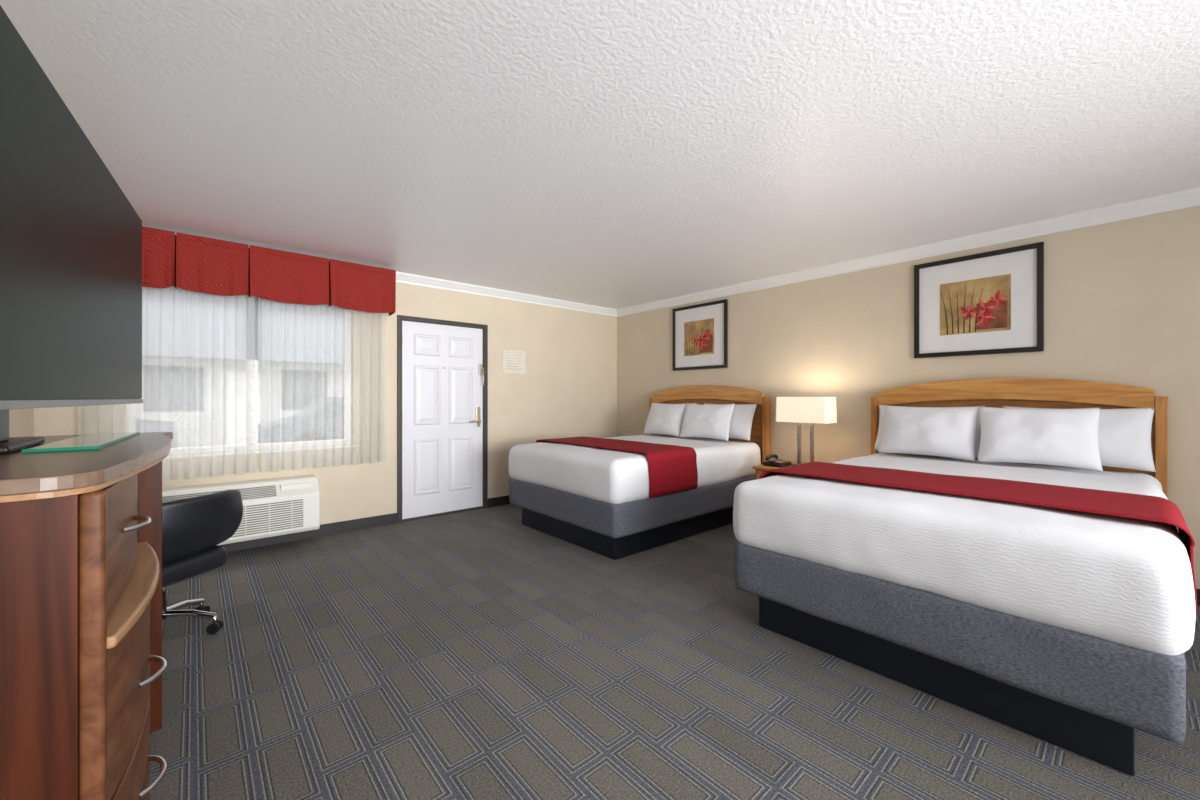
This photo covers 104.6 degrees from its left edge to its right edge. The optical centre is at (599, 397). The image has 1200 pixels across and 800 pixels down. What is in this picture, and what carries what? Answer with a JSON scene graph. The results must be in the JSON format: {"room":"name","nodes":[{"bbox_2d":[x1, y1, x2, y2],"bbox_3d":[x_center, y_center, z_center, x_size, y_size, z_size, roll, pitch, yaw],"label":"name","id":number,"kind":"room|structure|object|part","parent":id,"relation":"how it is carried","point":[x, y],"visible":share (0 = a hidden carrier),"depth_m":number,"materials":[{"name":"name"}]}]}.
{"room":"hotel room","nodes":[
{"label":"hotel room","id":0,"kind":"room"},
{"bbox_2d":[9,408,33,436],"bbox_3d":[-1.432,0.000,0.308,0.150,2.480,7.550,0,0,-41],"label":"wall","id":1,"kind":"structure","parent":0,"point":[21,421],"depth_m":2.86,"materials":[{"name":"paint"}]},
{"bbox_2d":[34,282,616,524],"bbox_3d":[-1.812,0.000,4.893,5.320,2.480,0.150,0,0,-41],"label":"wall","id":2,"kind":"structure","parent":0,"point":[567,388],"depth_m":5.41,"materials":[{"name":"paint"}]},
{"bbox_2d":[162,475,319,545],"bbox_3d":[-2.856,0.895,3.665,1.070,0.430,0.293,0,0,-41],"label":"air conditioner","id":3,"kind":"object","parent":2,"relation":"attached to","point":[272,507],"visible":0.61,"depth_m":3.71,"materials":[{"name":"white plastic"}]},
{"bbox_2d":[255,297,258,443],"bbox_3d":[-2.924,-0.230,3.901,1.380,1.240,0.078,0,0,-41],"label":"window","id":4,"kind":"structure","parent":2,"relation":"in","point":[256,298],"depth_m":3.90,"materials":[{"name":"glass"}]},
{"bbox_3d":[-2.929,-0.210,3.908,0.080,1.200,0.060,0,0,-41],"label":"mullion","id":5,"kind":"part","parent":4,"relation":"part of","materials":[{"name":"white plastic"}]},
{"bbox_2d":[142,226,395,315],"bbox_3d":[-2.757,-0.999,3.780,2.070,0.432,0.270,0,0,-41],"label":"window valance","id":6,"kind":"object","parent":2,"relation":"attached to","point":[200,264],"visible":0.71,"depth_m":3.71,"materials":[{"name":"red fabric"}]},
{"bbox_2d":[78,286,385,481],"bbox_3d":[-2.815,-0.147,3.823,2.040,1.526,0.138,0,0,-41],"label":"sheer curtains","id":7,"kind":"object","parent":6,"relation":"hanging from","point":[322,368],"visible":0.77,"depth_m":3.76,"materials":[{"name":"white fabric"}]},
{"bbox_3d":[-3.177,-0.132,3.466,0.985,1.496,0.074,0,0,-41],"label":"panel","id":8,"kind":"part","parent":7,"relation":"part of","materials":[{"name":"fabric"}]},
{"bbox_3d":[-2.421,-0.132,4.127,0.994,1.496,0.075,0,0,-41],"label":"panel","id":9,"kind":"part","parent":7,"relation":"part of","materials":[{"name":"fabric"}]},
{"bbox_2d":[217,495,509,551],"bbox_3d":[-1.758,1.190,4.832,5.320,0.100,0.014,0,0,-41],"label":"baseboard","id":10,"kind":"structure","parent":2,"relation":"attached to","point":[368,522],"depth_m":4.23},
{"bbox_2d":[397,315,401,522],"bbox_3d":[-2.034,0.207,4.665,0.045,2.065,0.140,0,0,-41],"label":"door frame","id":11,"kind":"structure","parent":2,"relation":"attached to","point":[399,317],"depth_m":4.61,"materials":[{"name":"grey wood"}]},
{"bbox_2d":[402,321,482,518],"bbox_3d":[-1.671,0.221,4.961,0.884,1.995,0.043,0,0,-41],"label":"door","id":12,"kind":"structure","parent":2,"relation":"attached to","point":[446,500],"depth_m":4.93,"materials":[{"name":"white"}]},
{"bbox_2d":[414,365,439,424],"bbox_3d":[-1.791,-0.030,4.819,0.277,0.620,0.012,0,0,-41],"label":"panel","id":13,"kind":"object","parent":12,"relation":"attached to","point":[426,377],"visible":1,"depth_m":4.81,"materials":[{"name":"white"}]},
{"bbox_2d":[414,438,439,495],"bbox_3d":[-1.791,0.710,4.819,0.277,0.580,0.012,0,0,-41],"label":"panel","id":14,"kind":"object","parent":12,"relation":"attached to","point":[426,451],"visible":1,"depth_m":4.81,"materials":[{"name":"white wood"}]},
{"bbox_2d":[414,333,439,355],"bbox_3d":[-1.791,-0.550,4.819,0.277,0.220,0.012,0,0,-41],"label":"panel","id":15,"kind":"object","parent":12,"relation":"attached to","point":[424,344],"visible":1,"depth_m":4.81,"materials":[{"name":"white"}]},
{"bbox_2d":[449,366,472,423],"bbox_3d":[-1.515,-0.030,5.061,0.277,0.620,0.012,0,0,-41],"label":"panel","id":16,"kind":"object","parent":12,"relation":"attached to","point":[460,378],"visible":1,"depth_m":5.05,"materials":[{"name":"white"}]},
{"bbox_2d":[449,436,472,490],"bbox_3d":[-1.515,0.710,5.061,0.277,0.580,0.012,0,0,-41],"label":"panel","id":17,"kind":"object","parent":12,"relation":"attached to","point":[460,448],"visible":1,"depth_m":5.06,"materials":[{"name":"white wood"}]},
{"bbox_2d":[449,337,472,357],"bbox_3d":[-1.515,-0.550,5.061,0.277,0.220,0.012,0,0,-41],"label":"panel","id":18,"kind":"object","parent":12,"relation":"attached to","point":[459,347],"visible":1,"depth_m":5.06,"materials":[{"name":"white"}]},
{"bbox_2d":[476,407,479,426],"bbox_3d":[-1.364,0.210,5.189,0.050,0.220,0.018,0,0,-41],"label":"lock plate","id":19,"kind":"object","parent":12,"relation":"attached to","point":[477,413],"visible":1,"depth_m":5.18,"materials":[{"name":"gold metal"}]},
{"bbox_2d":[479,364,481,374],"bbox_3d":[-1.341,-0.320,5.208,0.040,0.120,0.019,0,0,-41],"label":"latch plate","id":20,"kind":"object","parent":12,"relation":"attached to","point":[480,368],"depth_m":5.20,"materials":[{"name":"gold metal"}]},
{"bbox_2d":[402,315,483,328],"bbox_3d":[-1.682,-0.802,4.973,0.890,0.045,0.140,0,0,-41],"label":"door frame","id":21,"kind":"structure","parent":2,"relation":"in","point":[404,318],"depth_m":4.90,"materials":[{"name":"grey wood"}]},
{"bbox_2d":[483,325,487,507],"bbox_3d":[-1.331,0.207,5.281,0.045,2.065,0.140,0,0,-41],"label":"door frame","id":22,"kind":"structure","parent":2,"relation":"attached to","point":[485,330],"depth_m":5.22,"materials":[{"name":"grey wood"}]},
{"bbox_2d":[396,271,616,316],"bbox_3d":[-1.739,-1.195,4.810,5.320,0.090,0.070,0,0,-41],"label":"trim","id":23,"kind":"structure","parent":2,"relation":"attached to","point":[406,278],"depth_m":5.30,"materials":[{"name":"white"}]},
{"bbox_2d":[503,350,524,373],"bbox_3d":[-1.014,-0.425,5.485,0.300,0.270,0.009,0,0,-41],"label":"notice","id":24,"kind":"object","parent":2,"relation":"attached to","point":[513,361],"visible":1,"depth_m":5.48,"materials":[{"name":"paper"}]},
{"bbox_2d":[0,0,1199,308],"bbox_3d":[0.625,-1.290,2.109,5.620,0.100,7.550,0,0,-41],"label":"ceiling","id":25,"kind":"structure","parent":0,"point":[614,154],"depth_m":2.05,"materials":[{"name":"white paint"}]},
{"bbox_2d":[150,504,1199,799],"bbox_3d":[0.625,1.290,2.109,5.620,0.100,7.550,0,0,-41],"label":"floor","id":26,"kind":"structure","parent":0,"point":[478,654],"depth_m":1.93,"materials":[{"name":"carpet"}]},
{"bbox_2d":[0,432,172,799],"bbox_3d":[-1.494,0.685,1.105,0.697,1.110,1.270,0,0,-41],"label":"dresser","id":27,"kind":"object","parent":26,"relation":"on","point":[82,663],"visible":1,"depth_m":0.81,"materials":[{"name":"laminate"}]},
{"bbox_2d":[0,5,142,453],"bbox_3d":[-1.514,-0.277,1.176,0.337,0.811,1.235,0,0,-36],"label":"television","id":28,"kind":"object","parent":27,"relation":"on","point":[71,238],"visible":1,"depth_m":1.03,"materials":[{"name":"black plastic"}]},
{"bbox_3d":[-1.401,-0.332,1.259,0.041,0.700,1.235,0,0,-36],"label":"casing","id":29,"kind":"part","parent":28,"relation":"part of","materials":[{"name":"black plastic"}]},
{"bbox_2d":[22,431,139,452],"bbox_3d":[-1.512,0.125,1.385,0.125,0.008,0.645,0,0,-38],"label":"plate","id":30,"kind":"object","parent":27,"relation":"on","point":[90,441],"visible":1,"depth_m":1.27,"materials":[{"name":"clear glass"}]},
{"bbox_3d":[-1.162,0.300,1.114,0.057,0.250,0.752,0,0,-41],"label":"drawer","id":31,"kind":"part","parent":27,"relation":"part of","materials":[{"name":"brown wood"}]},
{"bbox_3d":[-1.152,0.608,1.123,0.085,0.285,0.752,0,0,-41],"label":"drawer","id":32,"kind":"part","parent":27,"relation":"part of","materials":[{"name":"brown wood"}]},
{"bbox_3d":[-1.152,0.882,1.123,0.085,0.245,0.752,0,0,-41],"label":"drawer","id":33,"kind":"part","parent":27,"relation":"part of","materials":[{"name":"brown wood"}]},
{"bbox_3d":[-1.075,0.290,1.079,0.046,0.011,0.150,0,0,-41],"label":"handle","id":34,"kind":"part","parent":27,"relation":"part of","materials":[{"name":"silver metal"}]},
{"bbox_3d":[-1.055,0.885,1.096,0.048,0.011,0.150,0,0,-41],"label":"handle","id":35,"kind":"part","parent":27,"relation":"part of","materials":[{"name":"silver metal"}]},
{"bbox_3d":[-1.055,0.640,1.096,0.048,0.011,0.150,0,0,-41],"label":"handle","id":36,"kind":"part","parent":27,"relation":"part of","materials":[{"name":"silver metal"}]},
{"bbox_2d":[162,489,242,634],"bbox_3d":[-2.263,0.865,2.394,0.585,0.748,0.543,0,0,12],"label":"office chair","id":37,"kind":"object","parent":26,"relation":"on","point":[192,528],"visible":0.55,"depth_m":2.37,"materials":[{"name":"black leather"}]},
{"bbox_3d":[-2.272,1.135,2.532,0.032,0.070,0.226,0,0,3],"label":"arm","id":38,"kind":"part","parent":37,"relation":"part of","materials":[{"name":"silver metal"}]},
{"bbox_3d":[-2.142,1.135,2.428,0.226,0.070,0.032,0,0,-15],"label":"arm","id":39,"kind":"part","parent":37,"relation":"part of","materials":[{"name":"silver metal"}]},
{"bbox_2d":[162,546,226,587],"bbox_3d":[-2.289,0.870,2.393,0.420,0.120,0.450,0,0,11],"label":"seat cushion","id":40,"kind":"object","parent":37,"relation":"on","point":[178,569],"depth_m":2.38,"materials":[{"name":"black leather"}]},
{"bbox_2d":[402,506,483,521],"bbox_3d":[-1.686,1.231,4.977,0.890,0.018,0.130,0,0,-41],"label":"threshold","id":41,"kind":"object","parent":26,"relation":"on","point":[479,507],"visible":0.57,"depth_m":4.91,"materials":[{"name":"grey metal"}]},
{"bbox_2d":[508,434,760,559],"bbox_3d":[0.379,0.831,4.661,2.097,0.818,1.616,0,0,-41],"label":"queen bed","id":42,"kind":"object","parent":26,"relation":"on","point":[615,497],"visible":0.98,"depth_m":3.92,"materials":[{"name":"fabric"}]},
{"bbox_2d":[508,434,760,503],"bbox_3d":[0.375,0.623,4.659,2.087,0.373,1.590,0,0,-41],"label":"quilt","id":43,"kind":"object","parent":42,"relation":"on","point":[632,469],"depth_m":3.95,"materials":[{"name":"white fabric"}]},
{"bbox_2d":[644,403,685,436],"bbox_3d":[0.750,0.245,5.389,0.212,0.376,0.603,0,0,-35],"label":"pillow","id":44,"kind":"object","parent":42,"relation":"on","point":[666,419],"visible":0.98,"depth_m":5.28,"materials":[{"name":"white fabric"}]},
{"bbox_2d":[679,403,734,440],"bbox_3d":[1.126,0.245,4.933,0.223,0.376,0.608,0,0,-41],"label":"pillow","id":45,"kind":"object","parent":42,"relation":"on","point":[703,421],"visible":1,"depth_m":4.84,"materials":[{"name":"white fabric"}]},
{"bbox_2d":[704,403,756,440],"bbox_3d":[1.345,0.245,4.979,0.218,0.376,0.660,0,0,-41],"label":"pillow","id":46,"kind":"object","parent":42,"relation":"on","point":[742,415],"visible":0.48,"depth_m":4.78,"materials":[{"name":"white fabric"}]},
{"bbox_2d":[649,385,770,463],"bbox_3d":[1.201,0.547,5.391,0.090,1.385,1.630,0,0,-41],"label":"headboard","id":47,"kind":"object","parent":26,"relation":"on","point":[760,435],"visible":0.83,"depth_m":5.05,"materials":[{"name":"brown wood"}]},
{"bbox_3d":[0.681,0.615,5.986,0.090,1.250,0.050,0,0,-41],"label":"post","id":48,"kind":"part","parent":47,"relation":"part of","materials":[{"name":"brown wood"}]},
{"bbox_3d":[1.200,-0.035,5.389,0.075,0.219,1.530,0,0,-41],"label":"arched rail","id":49,"kind":"part","parent":47,"relation":"part of","materials":[{"name":"brown wood"}]},
{"bbox_3d":[1.722,0.615,4.797,0.090,1.250,0.050,0,0,-41],"label":"post","id":50,"kind":"part","parent":47,"relation":"part of","materials":[{"name":"brown wood"}]},
{"bbox_2d":[752,460,808,479],"bbox_3d":[1.843,0.930,4.185,0.634,0.620,0.690,0,0,-41],"label":"nightstand","id":51,"kind":"object","parent":26,"relation":"on","point":[761,468],"visible":0.13,"depth_m":4.20,"materials":[{"name":"brown wood"}]},
{"bbox_2d":[763,454,791,466],"bbox_3d":[1.622,0.569,4.251,0.200,0.100,0.180,0,0,-41],"label":"telephone","id":52,"kind":"object","parent":51,"relation":"on","point":[775,463],"visible":1,"depth_m":4.21,"materials":[{"name":"black plastic"}]},
{"bbox_2d":[776,397,836,464],"bbox_3d":[1.876,0.304,4.234,0.230,0.629,0.470,0,0,-41],"label":"table lamp","id":53,"kind":"object","parent":51,"relation":"on","point":[811,410],"visible":0.86,"depth_m":4.16,"materials":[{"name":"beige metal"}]},
{"bbox_3d":[1.837,0.396,4.278,0.028,0.412,0.028,0,0,-41],"label":"post","id":54,"kind":"part","parent":53,"relation":"part of","materials":[{"name":"silver metal"}]},
{"bbox_3d":[1.876,0.105,4.234,0.230,0.230,0.470,0,0,-41],"label":"lamp shade","id":55,"kind":"part","parent":53,"relation":"part of","materials":[{"name":"beige fabric"}]},
{"bbox_3d":[1.915,0.396,4.189,0.028,0.412,0.028,0,0,-41],"label":"post","id":56,"kind":"part","parent":53,"relation":"part of","materials":[{"name":"silver metal"}]},
{"bbox_2d":[733,453,1196,775],"bbox_3d":[2.050,0.831,2.670,2.210,0.818,1.620,0,0,-41],"label":"queen bed","id":57,"kind":"object","parent":26,"relation":"on","point":[1056,605],"visible":1,"depth_m":1.81,"materials":[{"name":"fabric"}]},
{"bbox_2d":[878,405,979,460],"bbox_3d":[2.432,0.245,3.458,0.222,0.376,0.628,0,0,-33],"label":"pillow","id":58,"kind":"object","parent":57,"relation":"on","point":[950,432],"visible":1,"depth_m":3.37,"materials":[{"name":"white fabric"}]},
{"bbox_2d":[874,405,984,457],"bbox_3d":[2.536,0.245,3.615,0.219,0.376,0.700,0,0,-41],"label":"pillow","id":59,"kind":"object","parent":57,"relation":"on","point":[881,407],"visible":0.12,"depth_m":3.80,"materials":[{"name":"white fabric"}]},
{"bbox_2d":[733,453,1194,654],"bbox_3d":[2.046,0.622,2.667,2.199,0.371,1.588,0,0,-41],"label":"quilt","id":60,"kind":"object","parent":57,"relation":"on","point":[1092,559],"depth_m":1.84,"materials":[{"name":"white fabric"}]},
{"bbox_2d":[977,406,1102,470],"bbox_3d":[2.803,0.245,2.985,0.582,0.376,0.211,0,0,45],"label":"pillow","id":61,"kind":"object","parent":57,"relation":"on","point":[1057,437],"visible":1,"depth_m":2.91,"materials":[{"name":"white fabric"}]},
{"bbox_2d":[1003,406,1155,471],"bbox_3d":[3.066,0.245,3.016,0.215,0.376,0.700,0,0,-41],"label":"pillow","id":62,"kind":"object","parent":57,"relation":"on","point":[1124,435],"visible":0.36,"depth_m":2.81,"materials":[{"name":"white fabric"}]},
{"bbox_2d":[871,378,1167,499],"bbox_3d":[2.914,0.547,3.435,0.090,1.385,1.630,0,0,-41],"label":"headboard","id":63,"kind":"object","parent":26,"relation":"on","point":[987,392],"visible":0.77,"depth_m":3.23,"materials":[{"name":"brown wood"}]},
{"bbox_3d":[2.394,0.615,4.029,0.090,1.250,0.050,0,0,-41],"label":"post","id":64,"kind":"part","parent":63,"relation":"part of","materials":[{"name":"brown wood"}]},
{"bbox_3d":[2.912,-0.035,3.433,0.075,0.219,1.530,0,0,-41],"label":"arched rail","id":65,"kind":"part","parent":63,"relation":"part of","materials":[{"name":"brown wood"}]},
{"bbox_3d":[2.921,0.370,3.441,0.030,0.740,1.530,0,0,-41],"label":"panel","id":66,"kind":"part","parent":63,"relation":"part of","materials":[{"name":"brown wood"}]},
{"bbox_3d":[3.434,0.615,2.840,0.090,1.250,0.050,0,0,-41],"label":"post","id":67,"kind":"part","parent":63,"relation":"part of","materials":[{"name":"brown wood"}]},
{"bbox_2d":[617,205,1199,588],"bbox_3d":[2.683,0.000,3.911,0.150,2.480,7.550,0,0,-41],"label":"wall","id":68,"kind":"structure","parent":0,"point":[1122,298],"depth_m":3.83,"materials":[{"name":"paint"}]},
{"bbox_2d":[673,299,727,370],"bbox_3d":[1.170,-0.725,5.503,0.027,0.770,0.780,0,0,-41],"label":"framed picture","id":69,"kind":"object","parent":68,"relation":"attached to","point":[700,331],"visible":1,"depth_m":5.48,"materials":[{"name":"paper"}]},
{"bbox_3d":[0.925,-0.725,5.784,0.027,0.700,0.035,0,0,-41],"label":"frame","id":70,"kind":"part","parent":69,"relation":"part of","materials":[{"name":"black wood"}]},
{"bbox_3d":[1.170,-1.093,5.503,0.027,0.035,0.780,0,0,-41],"label":"frame","id":71,"kind":"part","parent":69,"relation":"part of","materials":[{"name":"black wood"}]},
{"bbox_3d":[1.170,-0.357,5.503,0.027,0.035,0.780,0,0,-41],"label":"frame","id":72,"kind":"part","parent":69,"relation":"part of","materials":[{"name":"black wood"}]},
{"bbox_3d":[1.416,-0.725,5.223,0.027,0.700,0.035,0,0,-41],"label":"frame","id":73,"kind":"part","parent":69,"relation":"part of","materials":[{"name":"black wood"}]},
{"bbox_2d":[617,187,1199,316],"bbox_3d":[2.650,-1.195,3.782,0.070,0.090,7.400,0,0,-41],"label":"trim","id":74,"kind":"structure","parent":68,"relation":"attached to","point":[1188,198],"depth_m":3.58,"materials":[{"name":"white"}]},
{"bbox_2d":[914,242,1043,357],"bbox_3d":[2.870,-0.715,3.562,0.027,0.770,0.780,0,0,-41],"label":"framed picture","id":75,"kind":"object","parent":68,"relation":"attached to","point":[991,302],"visible":1,"depth_m":3.53,"materials":[{"name":"paper"}]},
{"bbox_3d":[2.624,-0.715,3.842,0.027,0.700,0.035,0,0,-41],"label":"frame","id":76,"kind":"part","parent":75,"relation":"part of","materials":[{"name":"black wood"}]},
{"bbox_3d":[2.870,-1.083,3.562,0.027,0.035,0.780,0,0,-41],"label":"frame","id":77,"kind":"part","parent":75,"relation":"part of","materials":[{"name":"black wood"}]},
{"bbox_3d":[2.870,-0.347,3.562,0.027,0.035,0.780,0,0,-41],"label":"frame","id":78,"kind":"part","parent":75,"relation":"part of","materials":[{"name":"black wood"}]},
{"bbox_3d":[3.115,-0.715,3.282,0.027,0.700,0.035,0,0,-41],"label":"frame","id":79,"kind":"part","parent":75,"relation":"part of","materials":[{"name":"black wood"}]},
{"bbox_2d":[1196,588,1199,605],"bbox_3d":[2.676,1.190,3.795,0.014,0.100,7.386,0,0,-41],"label":"baseboard","id":80,"kind":"structure","parent":68,"relation":"attached to","point":[1197,589],"depth_m":2.77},
{"label":"outside","id":81,"kind":"structure","parent":0,"visible":0},
{"bbox_3d":[-9.457,1.425,12.321,30.000,0.130,21.000,0,0,-41],"label":"ground","id":82,"kind":"structure","parent":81,"visible":0},
{"bbox_3d":[-11.763,-0.050,14.955,26.000,2.820,4.000,0,0,-41],"label":"wall","id":83,"kind":"structure","parent":82,"relation":"on","visible":0},
{"bbox_2d":[258,372,258,443],"bbox_3d":[-10.360,0.300,13.504,0.800,2.120,0.030,0,0,-41],"label":"entry","id":84,"kind":"object","parent":83,"relation":"attached to","point":[258,372],"visible":0.02,"depth_m":13.72,"materials":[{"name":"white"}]}
]}

